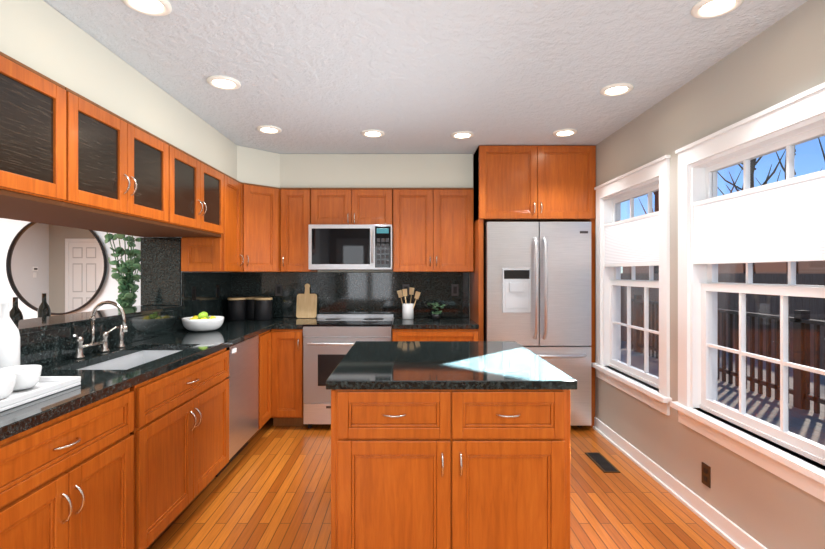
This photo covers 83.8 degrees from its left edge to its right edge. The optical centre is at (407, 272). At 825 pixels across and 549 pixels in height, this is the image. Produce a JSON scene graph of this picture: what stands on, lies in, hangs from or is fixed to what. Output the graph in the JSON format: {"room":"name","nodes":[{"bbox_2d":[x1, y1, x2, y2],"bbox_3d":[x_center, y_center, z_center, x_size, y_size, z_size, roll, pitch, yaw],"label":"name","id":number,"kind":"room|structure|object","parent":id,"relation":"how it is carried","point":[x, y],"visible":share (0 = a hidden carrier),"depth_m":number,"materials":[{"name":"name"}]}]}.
{"room":"kitchen","nodes":[
{"label":"kitchen","id":0,"kind":"room"},
{"bbox_2d":[0,218,140,318],"bbox_3d":[-5.250,0.120,4.275,6.300,2.480,0.150,0,0,0],"label":"wall","id":1,"kind":"structure","parent":0,"point":[10,229],"depth_m":4.20,"materials":[{"name":"white paint"}]},
{"bbox_2d":[6,222,106,314],"bbox_3d":[-3.190,-0.070,4.181,0.904,0.904,0.030,0,0,0],"label":"round mirror","id":2,"kind":"object","parent":1,"relation":"attached to","point":[64,268],"visible":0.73,"depth_m":4.18,"materials":[{"name":"black mirror"}]},
{"bbox_2d":[142,237,181,304],"bbox_3d":[-1.945,0.120,1.210,0.310,2.480,6.820,0,0,0],"label":"wall","id":3,"kind":"structure","parent":0,"point":[181,271],"depth_m":3.63,"materials":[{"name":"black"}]},
{"bbox_2d":[0,51,223,236],"bbox_3d":[-1.756,-0.538,2.377,0.678,0.511,2.503,0,0,0],"label":"upper cabinet","id":4,"kind":"object","parent":3,"relation":"attached to","point":[70,158],"visible":1,"depth_m":2.17,"materials":[{"name":"brown wood"}]},
{"bbox_2d":[13,238,232,364],"bbox_3d":[-1.938,0.083,2.458,0.355,0.722,4.317,0,0,0],"label":"backsplash","id":5,"kind":"structure","parent":3,"relation":"attached to","point":[160,310],"depth_m":3.40,"materials":[{"name":"stone"}]},
{"bbox_2d":[192,286,195,300],"bbox_3d":[-1.767,0.170,3.800,0.005,0.116,0.070,0,0,0],"label":"outlet","id":6,"kind":"object","parent":5,"relation":"attached to","point":[193,288],"depth_m":3.79,"materials":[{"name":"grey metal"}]},
{"bbox_2d":[181,173,243,271],"bbox_3d":[-1.602,-0.402,3.810,0.369,0.784,0.396,0,0,0],"label":"upper cabinet","id":7,"kind":"object","parent":3,"relation":"attached to","point":[222,253],"visible":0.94,"depth_m":3.64,"materials":[{"name":"brown wood"}]},
{"bbox_2d":[317,270,469,317],"bbox_3d":[-0.152,0.120,4.695,3.895,2.480,0.150,0,0,0],"label":"wall","id":8,"kind":"structure","parent":0,"point":[381,271],"depth_m":4.62,"materials":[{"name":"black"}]},
{"bbox_2d":[239,182,280,271],"bbox_3d":[-1.489,-0.402,4.314,0.594,0.784,0.604,0,0,0],"label":"upper cabinet","id":9,"kind":"object","parent":8,"relation":"attached to","point":[260,228],"visible":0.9,"depth_m":4.14,"materials":[{"name":"brown wood"}]},
{"bbox_2d":[280,188,316,271],"bbox_3d":[-1.048,-0.402,4.443,0.280,0.784,0.346,0,0,0],"label":"upper cabinet","id":10,"kind":"object","parent":8,"relation":"attached to","point":[296,203],"depth_m":4.28,"materials":[{"name":"brown wood"}]},
{"bbox_2d":[233,272,468,316],"bbox_3d":[-0.571,0.219,4.607,2.367,0.450,0.019,0,0,0],"label":"backsplash","id":11,"kind":"structure","parent":8,"relation":"attached to","point":[336,292],"depth_m":4.60,"materials":[{"name":"stone"}]},
{"bbox_2d":[275,284,281,295],"bbox_3d":[-1.290,0.170,4.594,0.070,0.116,0.006,0,0,0],"label":"outlet","id":12,"kind":"object","parent":11,"relation":"attached to","point":[278,289],"depth_m":4.59,"materials":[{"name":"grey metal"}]},
{"bbox_2d":[402,284,409,295],"bbox_3d":[-0.020,0.170,4.594,0.070,0.116,0.006,0,0,0],"label":"outlet","id":13,"kind":"object","parent":11,"relation":"attached to","point":[404,286],"depth_m":4.59,"materials":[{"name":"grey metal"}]},
{"bbox_2d":[452,284,458,295],"bbox_3d":[0.470,0.170,4.594,0.070,0.116,0.006,0,0,0],"label":"outlet","id":14,"kind":"object","parent":11,"relation":"attached to","point":[455,287],"depth_m":4.59,"materials":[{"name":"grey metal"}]},
{"bbox_2d":[312,188,391,224],"bbox_3d":[-0.525,-0.620,4.443,0.760,0.349,0.346,0,0,0],"label":"upper cabinet","id":15,"kind":"object","parent":8,"relation":"attached to","point":[330,206],"depth_m":4.27,"materials":[{"name":"brown wood"}]},
{"bbox_2d":[308,225,392,269],"bbox_3d":[-0.525,-0.233,4.376,0.760,0.414,0.480,0,0,0],"label":"over-the-range microwave","id":16,"kind":"object","parent":15,"relation":"attached to","point":[350,247],"visible":0.98,"depth_m":4.18,"materials":[{"name":"silver metal"}]},
{"bbox_2d":[392,188,473,271],"bbox_3d":[0.235,-0.402,4.443,0.753,0.784,0.346,0,0,0],"label":"upper cabinet","id":17,"kind":"object","parent":8,"relation":"attached to","point":[433,229],"depth_m":4.28,"materials":[{"name":"brown wood"}]},
{"bbox_2d":[43,0,807,154],"bbox_3d":[-3.250,-1.150,1.210,10.300,0.060,7.220,0,0,0],"label":"ceiling","id":18,"kind":"structure","parent":0,"point":[340,76],"depth_m":2.44,"materials":[{"name":"white paint"}]},
{"bbox_2d":[121,0,171,15],"bbox_3d":[-1.080,-1.113,1.900,0.188,0.013,0.188,0,0,0],"label":"recessed light","id":19,"kind":"object","parent":18,"relation":"in","point":[156,7],"visible":1,"depth_m":1.92,"materials":[{"name":"white"}]},
{"bbox_2d":[207,76,240,89],"bbox_3d":[-1.080,-1.113,2.700,0.188,0.013,0.188,0,0,0],"label":"recessed light","id":20,"kind":"object","parent":18,"relation":"in","point":[224,82],"visible":0.98,"depth_m":2.69,"materials":[{"name":"white"}]},
{"bbox_2d":[0,0,472,187],"bbox_3d":[-0.588,-0.958,2.469,2.399,0.319,4.297,0,0,0],"label":"soffit","id":21,"kind":"structure","parent":18,"relation":"attached to","point":[45,38],"depth_m":2.93,"materials":[{"name":"beige paint"}]},
{"bbox_2d":[257,125,281,133],"bbox_3d":[-1.080,-1.113,3.580,0.188,0.013,0.188,0,0,0],"label":"recessed light","id":22,"kind":"object","parent":18,"relation":"in","point":[267,129],"visible":1,"depth_m":3.57,"materials":[{"name":"white"}]},
{"bbox_2d":[361,129,384,137],"bbox_3d":[-0.280,-1.113,3.680,0.188,0.013,0.188,0,0,0],"label":"recessed light","id":23,"kind":"object","parent":18,"relation":"in","point":[371,133],"visible":1,"depth_m":3.67,"materials":[{"name":"white"}]},
{"bbox_2d":[451,131,473,138],"bbox_3d":[0.440,-1.113,3.720,0.188,0.013,0.188,0,0,0],"label":"recessed light","id":24,"kind":"object","parent":18,"relation":"in","point":[462,135],"visible":0.98,"depth_m":3.70,"materials":[{"name":"white"}]},
{"bbox_2d":[553,129,577,136],"bbox_3d":[1.250,-1.113,3.660,0.188,0.013,0.188,0,0,0],"label":"recessed light","id":25,"kind":"object","parent":18,"relation":"in","point":[564,132],"visible":1,"depth_m":3.65,"materials":[{"name":"white"}]},
{"bbox_2d":[600,83,633,95],"bbox_3d":[1.270,-1.113,2.800,0.188,0.013,0.188,0,0,0],"label":"recessed light","id":26,"kind":"object","parent":18,"relation":"in","point":[617,89],"visible":0.98,"depth_m":2.79,"materials":[{"name":"white"}]},
{"bbox_2d":[691,0,743,18],"bbox_3d":[1.290,-1.113,1.920,0.188,0.013,0.188,0,0,0],"label":"recessed light","id":27,"kind":"object","parent":18,"relation":"in","point":[704,9],"visible":1,"depth_m":1.93,"materials":[{"name":"white"}]},
{"bbox_2d":[149,418,735,548],"bbox_3d":[-3.250,1.390,1.210,10.300,0.060,7.220,0,0,0],"label":"floor","id":28,"kind":"structure","parent":0,"point":[269,487],"depth_m":2.69,"materials":[{"name":"brown wood"}]},
{"bbox_2d":[0,384,139,548],"bbox_3d":[-1.483,0.923,1.566,0.605,0.870,0.837,0,0,0],"label":"base cabinet","id":29,"kind":"object","parent":28,"relation":"on","point":[71,480],"depth_m":1.64,"materials":[{"name":"brown wood"}]},
{"bbox_2d":[0,317,316,440],"bbox_3d":[-1.349,0.465,2.518,0.874,0.039,4.196,0,0,0],"label":"countertop","id":30,"kind":"structure","parent":29,"relation":"on","point":[95,386],"depth_m":2.24,"materials":[{"name":"stone"}]},
{"bbox_2d":[0,303,19,367],"bbox_3d":[-1.700,0.284,1.940,0.100,0.319,0.100,0,0,0],"label":"vase","id":31,"kind":"object","parent":30,"relation":"on","point":[9,344],"visible":0.79,"depth_m":1.92,"materials":[{"name":"white ceramic"}]},
{"bbox_2d":[0,376,80,411],"bbox_3d":[-1.478,0.427,1.515,0.355,0.034,0.630,0,0,0],"label":"tray","id":32,"kind":"object","parent":30,"relation":"on","point":[44,386],"visible":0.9,"depth_m":1.68,"materials":[{"name":"white"}]},
{"bbox_2d":[0,373,15,399],"bbox_3d":[-1.400,0.391,1.545,0.128,0.080,0.128,0,0,0],"label":"bowl","id":33,"kind":"object","parent":32,"relation":"on","point":[7,382],"visible":0.98,"depth_m":1.54,"materials":[{"name":"white ceramic"}]},
{"bbox_2d":[0,365,41,390],"bbox_3d":[-1.435,0.391,1.700,0.128,0.080,0.128,0,0,0],"label":"bowl","id":34,"kind":"object","parent":32,"relation":"on","point":[27,376],"visible":0.69,"depth_m":1.68,"materials":[{"name":"white ceramic"}]},
{"bbox_2d":[73,301,127,358],"bbox_3d":[-1.633,0.297,2.547,0.213,0.294,0.449,0,0,0],"label":"faucet","id":35,"kind":"object","parent":30,"relation":"on","point":[79,340],"visible":1,"depth_m":2.49,"materials":[{"name":"silver metal"}]},
{"bbox_2d":[77,350,181,369],"bbox_3d":[-1.478,0.580,2.500,0.375,0.188,0.780,0,0,0],"label":"sink","id":36,"kind":"object","parent":30,"relation":"in","point":[129,361],"visible":0.04,"depth_m":2.76,"materials":[{"name":"silver metal"}]},
{"bbox_2d":[182,312,223,330],"bbox_3d":[-1.580,0.371,3.550,0.300,0.146,0.300,0,0,0],"label":"bowl","id":37,"kind":"object","parent":30,"relation":"on","point":[202,321],"visible":1,"depth_m":3.45,"materials":[{"name":"white ceramic"}]},
{"bbox_2d":[227,297,246,319],"bbox_3d":[-1.635,0.340,4.400,0.172,0.209,0.172,0,0,0],"label":"canister","id":38,"kind":"object","parent":30,"relation":"on","point":[236,308],"visible":1,"depth_m":4.33,"materials":[{"name":"black ceramic"}]},
{"bbox_2d":[246,297,254,318],"bbox_3d":[-1.500,0.340,4.500,0.172,0.209,0.172,0,0,0],"label":"canister","id":39,"kind":"object","parent":30,"relation":"on","point":[249,307],"visible":0.44,"depth_m":4.42,"materials":[{"name":"black"}]},
{"bbox_2d":[254,297,272,319],"bbox_3d":[-1.385,0.340,4.400,0.172,0.209,0.172,0,0,0],"label":"canister","id":40,"kind":"object","parent":30,"relation":"on","point":[262,308],"visible":1,"depth_m":4.33,"materials":[{"name":"black"}]},
{"bbox_2d":[296,283,316,317],"bbox_3d":[-1.000,0.274,4.550,0.200,0.343,0.016,0,-9,0],"label":"cutting board","id":41,"kind":"object","parent":30,"relation":"on","point":[306,306],"visible":0.98,"depth_m":4.54,"materials":[{"name":"brown wood"}]},
{"bbox_2d":[104,232,141,306],"bbox_3d":[-2.432,0.444,3.930,0.376,1.832,0.300,0,0,0],"label":"plant","id":42,"kind":"object","parent":28,"relation":"on","point":[126,283],"visible":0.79,"depth_m":3.90,"materials":[{"name":"green plant"}]},
{"bbox_2d":[140,378,228,548],"bbox_3d":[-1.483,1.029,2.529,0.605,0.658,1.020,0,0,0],"label":"base cabinet","id":43,"kind":"object","parent":28,"relation":"on","point":[141,465],"depth_m":2.37,"materials":[{"name":"brown wood"}]},
{"bbox_2d":[180,330,270,442],"bbox_3d":[-1.483,0.923,3.832,0.605,0.870,0.335,0,0,0],"label":"base cabinet","id":44,"kind":"object","parent":28,"relation":"on","point":[215,365],"depth_m":3.67,"materials":[{"name":"brown wood"}]},
{"bbox_2d":[215,335,258,476],"bbox_3d":[-1.477,0.925,3.357,0.586,0.866,0.591,0,0,0],"label":"dishwasher","id":45,"kind":"object","parent":28,"relation":"on","point":[243,392],"visible":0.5,"depth_m":3.30,"materials":[{"name":"grey metal"}]},
{"bbox_2d":[271,329,305,425],"bbox_3d":[-1.054,0.923,4.281,0.283,0.870,0.668,0,0,0],"label":"base cabinet","id":46,"kind":"object","parent":28,"relation":"on","point":[287,403],"visible":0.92,"depth_m":3.99,"materials":[{"name":"brown wood"}]},
{"bbox_2d":[303,314,393,427],"bbox_3d":[-0.525,0.884,4.245,0.766,0.948,0.691,0,0,0],"label":"range","id":47,"kind":"object","parent":28,"relation":"on","point":[329,340],"visible":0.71,"depth_m":3.96,"materials":[{"name":"silver metal"}]},
{"bbox_2d":[392,329,477,340],"bbox_3d":[0.237,0.923,4.281,0.750,0.870,0.668,0,0,0],"label":"base cabinet","id":48,"kind":"object","parent":28,"relation":"on","point":[434,334],"visible":0.15,"depth_m":3.99,"materials":[{"name":"brown wood"}]},
{"bbox_2d":[392,317,478,328],"bbox_3d":[0.237,0.465,4.293,0.750,0.039,0.646,0,0,0],"label":"countertop","id":49,"kind":"structure","parent":48,"relation":"on","point":[441,323],"depth_m":4.05,"materials":[{"name":"stone"}]},
{"bbox_2d":[397,287,420,319],"bbox_3d":[0.007,0.292,4.439,0.231,0.304,0.111,0,0,0],"label":"utensil crock","id":50,"kind":"object","parent":49,"relation":"on","point":[407,311],"visible":1,"depth_m":4.41,"materials":[{"name":"white ceramic"}]},
{"bbox_2d":[427,303,444,319],"bbox_3d":[0.269,0.364,4.404,0.179,0.159,0.100,0,0,0],"label":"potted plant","id":51,"kind":"object","parent":49,"relation":"on","point":[436,315],"visible":1,"depth_m":4.39,"materials":[{"name":"green plant"}]},
{"bbox_2d":[326,341,576,548],"bbox_3d":[0.180,0.901,2.438,1.040,0.913,1.125,0,0,0],"label":"kitchen island","id":52,"kind":"object","parent":28,"relation":"on","point":[450,444],"visible":1,"depth_m":1.92,"materials":[{"name":"wood"}]},
{"bbox_2d":[470,146,595,427],"bbox_3d":[1.129,0.121,4.297,1.023,2.474,0.639,0,0,0],"label":"cabinet","id":53,"kind":"object","parent":28,"relation":"on","point":[534,183],"visible":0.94,"depth_m":4.02,"materials":[{"name":"brown wood"}]},
{"bbox_2d":[484,222,590,426],"bbox_3d":[1.127,0.459,4.230,0.895,1.798,0.720,0,0,0],"label":"fridge","id":54,"kind":"object","parent":28,"relation":"on","point":[537,288],"visible":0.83,"depth_m":3.95,"materials":[{"name":"grey metal"}]},
{"bbox_2d":[585,452,619,472],"bbox_3d":[1.390,1.355,3.300,0.110,0.008,0.340,0,0,0],"label":"floor vent","id":55,"kind":"object","parent":28,"relation":"in","point":[601,462],"visible":1,"depth_m":3.29,"materials":[{"name":"brown metal"}]},
{"bbox_3d":[-2.465,0.909,3.000,0.670,0.898,1.400,0,0,0],"label":"console","id":56,"kind":"object","parent":28,"relation":"on","visible":0},
{"bbox_2d":[10,297,22,320],"bbox_3d":[-2.390,0.302,2.800,0.076,0.313,0.076,0,0,0],"label":"bottle","id":57,"kind":"object","parent":56,"relation":"on","point":[16,313],"visible":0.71,"depth_m":2.79,"materials":[{"name":"black glass"}]},
{"bbox_2d":[37,293,50,317],"bbox_3d":[-2.610,0.302,3.300,0.076,0.313,0.076,0,0,0],"label":"bottle","id":58,"kind":"object","parent":56,"relation":"on","point":[44,310],"visible":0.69,"depth_m":3.28,"materials":[{"name":"black glass"}]},
{"bbox_2d":[595,0,824,548],"bbox_3d":[1.720,0.120,1.210,0.150,2.480,7.220,0,0,0],"label":"wall","id":59,"kind":"structure","parent":0,"point":[781,60],"depth_m":2.43,"materials":[{"name":"beige paint"}]},
{"bbox_2d":[591,155,671,414],"bbox_3d":[1.690,0.077,3.435,0.200,1.635,1.140,0,0,0],"label":"window","id":60,"kind":"structure","parent":59,"relation":"in","point":[632,241],"depth_m":3.40,"materials":[{"name":"white wood"}]},
{"bbox_2d":[593,417,766,548],"bbox_3d":[1.631,1.310,0.915,0.028,0.100,6.230,0,0,0],"label":"baseboard","id":61,"kind":"structure","parent":59,"relation":"attached to","point":[728,530],"depth_m":2.71,"materials":[{"name":"white wood"}]},
{"bbox_2d":[702,462,710,487],"bbox_3d":[1.641,1.113,2.535,0.006,0.115,0.070,0,0,0],"label":"outlet","id":62,"kind":"object","parent":59,"relation":"attached to","point":[706,474],"visible":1,"depth_m":2.53,"materials":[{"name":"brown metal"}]},
{"bbox_2d":[670,82,824,501],"bbox_3d":[1.690,0.077,2.225,0.200,1.635,1.140,0,0,0],"label":"window","id":63,"kind":"structure","parent":59,"relation":"in","point":[776,222],"depth_m":2.25,"materials":[{"name":"white wood"}]},
{"label":"outside","id":64,"kind":"structure","parent":0,"visible":0},
{"bbox_2d":[621,349,824,445],"bbox_3d":[3.978,1.500,2.500,4.345,0.040,13.000,0,0,0],"label":"deck","id":65,"kind":"object","parent":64,"point":[760,400],"depth_m":5.34,"materials":[{"name":"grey wood"}]},
{"bbox_2d":[626,295,824,413],"bbox_3d":[4.320,0.945,2.500,0.100,1.070,13.000,0,0,0],"label":"railing","id":66,"kind":"object","parent":65,"relation":"on","point":[759,381],"depth_m":5.52,"materials":[{"name":"brown wood"}]},
{"bbox_2d":[621,261,824,348],"bbox_3d":[30.898,-0.290,5.000,58.205,5.700,90.000,0,0,0],"label":"ground","id":67,"kind":"structure","parent":64,"point":[812,269],"depth_m":17.72,"materials":[{"name":"beige"}]},
{"bbox_2d":[621,273,824,369],"bbox_3d":[7.540,1.185,7.000,0.080,2.350,26.000,0,0,0],"label":"fence","id":68,"kind":"object","parent":67,"relation":"on","point":[766,300],"depth_m":9.71,"materials":[{"name":"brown wood"}]},
{"bbox_2d":[639,138,824,273],"bbox_3d":[10.491,-3.410,10.941,4.776,11.563,16.137,0,0,0],"label":"trees","id":69,"kind":"object","parent":67,"relation":"on","point":[754,161],"depth_m":13.51,"materials":[{"name":"brown plant"}]}
]}

